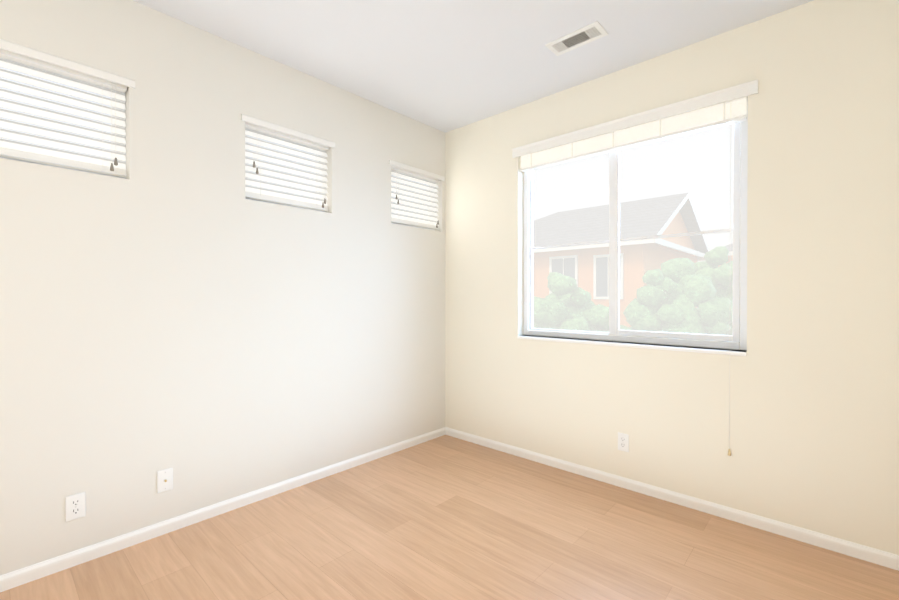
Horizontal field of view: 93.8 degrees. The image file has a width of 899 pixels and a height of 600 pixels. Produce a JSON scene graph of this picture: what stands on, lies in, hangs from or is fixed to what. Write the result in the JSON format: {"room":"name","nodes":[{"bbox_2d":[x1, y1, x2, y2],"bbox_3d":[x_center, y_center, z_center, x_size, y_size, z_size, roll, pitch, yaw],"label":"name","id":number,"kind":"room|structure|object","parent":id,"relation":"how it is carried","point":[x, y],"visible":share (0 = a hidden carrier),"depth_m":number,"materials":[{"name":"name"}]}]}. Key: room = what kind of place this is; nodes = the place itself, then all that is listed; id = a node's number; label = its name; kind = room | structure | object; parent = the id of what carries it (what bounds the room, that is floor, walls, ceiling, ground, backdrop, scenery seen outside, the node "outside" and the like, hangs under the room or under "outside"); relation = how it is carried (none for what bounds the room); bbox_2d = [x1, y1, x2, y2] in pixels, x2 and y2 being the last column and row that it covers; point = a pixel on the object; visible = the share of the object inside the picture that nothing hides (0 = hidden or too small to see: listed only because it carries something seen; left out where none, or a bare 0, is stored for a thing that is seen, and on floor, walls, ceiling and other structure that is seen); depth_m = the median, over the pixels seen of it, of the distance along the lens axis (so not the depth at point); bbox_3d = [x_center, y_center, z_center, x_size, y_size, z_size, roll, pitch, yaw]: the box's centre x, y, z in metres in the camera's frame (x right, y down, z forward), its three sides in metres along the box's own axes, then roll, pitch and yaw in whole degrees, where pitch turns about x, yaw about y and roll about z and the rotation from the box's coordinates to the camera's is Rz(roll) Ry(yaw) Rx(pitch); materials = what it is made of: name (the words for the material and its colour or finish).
{"room":"empty bedroom","nodes":[
{"label":"empty bedroom","id":0,"kind":"room"},
{"bbox_2d":[0,0,445,575],"bbox_3d":[-1.523,-0.161,2.254,0.150,2.950,4.250,0,1,42],"label":"wall","id":1,"kind":"structure","parent":0,"point":[192,316],"depth_m":2.28,"materials":[{"name":"paint"}]},
{"bbox_2d":[0,39,134,178],"bbox_3d":[-1.822,-0.841,1.906,0.152,0.495,0.624,0,1,42],"label":"window blind","id":2,"kind":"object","parent":1,"relation":"in","point":[28,60],"depth_m":1.92,"materials":[{"name":"white plastic"}]},
{"bbox_2d":[65,492,85,521],"bbox_3d":[-1.717,0.950,1.932,0.007,0.114,0.070,0,1,42],"label":"duplex electrical outlet","id":3,"kind":"object","parent":1,"relation":"attached to","point":[75,506],"visible":1,"depth_m":1.93,"materials":[{"name":"white plastic"}]},
{"bbox_2d":[157,468,172,492],"bbox_3d":[-1.477,0.940,2.188,0.017,0.114,0.070,0,1,42],"label":"outlet","id":4,"kind":"object","parent":1,"relation":"attached to","point":[164,480],"visible":1,"depth_m":2.19,"materials":[{"name":"white plastic"}]},
{"bbox_2d":[0,427,445,591],"bbox_3d":[-1.413,1.182,2.263,0.013,0.064,4.100,0,1,42],"label":"baseboard","id":5,"kind":"structure","parent":1,"relation":"attached to","point":[16,578],"depth_m":2.25,"materials":[{"name":"white wood"}]},
{"bbox_2d":[241,114,334,211],"bbox_3d":[-1.058,-0.847,2.743,0.152,0.495,0.624,0,1,42],"label":"window blind","id":6,"kind":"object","parent":1,"relation":"in","point":[318,147],"depth_m":2.71,"materials":[{"name":"white plastic"}]},
{"bbox_2d":[389,159,444,230],"bbox_3d":[-0.309,-0.852,3.564,0.152,0.495,0.624,0,1,42],"label":"window blind","id":7,"kind":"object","parent":1,"relation":"in","point":[408,172],"depth_m":3.54,"materials":[{"name":"white plastic"}]},
{"bbox_2d":[0,435,898,599],"bbox_3d":[-0.051,1.282,1.022,4.000,0.120,4.400,0,1,42],"label":"floor","id":8,"kind":"structure","parent":0,"point":[445,517],"depth_m":2.04,"materials":[{"name":"brown wood"}]},
{"bbox_2d":[133,0,813,132],"bbox_3d":[-0.051,-1.557,1.003,4.000,0.160,4.400,0,1,42],"label":"ceiling","id":9,"kind":"structure","parent":0,"point":[445,66],"depth_m":2.39,"materials":[{"name":"paint"}]},
{"bbox_2d":[545,21,607,55],"bbox_3d":[0.721,-1.482,2.398,0.315,0.010,0.150,0,1,42],"label":"ceiling vent","id":10,"kind":"object","parent":9,"relation":"in","point":[594,31],"visible":1,"depth_m":2.39,"materials":[{"name":"white metal"}]},
{"bbox_2d":[445,0,898,554],"bbox_3d":[1.381,-0.163,2.582,4.000,2.950,0.150,0,1,42],"label":"wall","id":11,"kind":"structure","parent":0,"point":[815,408],"depth_m":2.23,"materials":[{"name":"paint"}]},
{"bbox_2d":[618,432,628,451],"bbox_3d":[1.122,0.919,2.719,0.070,0.114,0.007,0,1,42],"label":"outlet","id":12,"kind":"object","parent":11,"relation":"attached to","point":[623,441],"visible":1,"depth_m":2.71,"materials":[{"name":"white plastic"}]},
{"bbox_2d":[512,79,757,455],"bbox_3d":[1.111,-0.157,2.811,1.548,2.024,0.166,0,1,42],"label":"window","id":13,"kind":"structure","parent":11,"relation":"in","point":[635,229],"depth_m":2.70,"materials":[{"name":"white"}]},
{"bbox_2d":[446,427,898,570],"bbox_3d":[1.327,1.181,2.531,3.700,0.064,0.013,0,1,42],"label":"baseboard","id":14,"kind":"structure","parent":11,"relation":"attached to","point":[866,553],"depth_m":2.39,"materials":[{"name":"white wood"}]}
]}

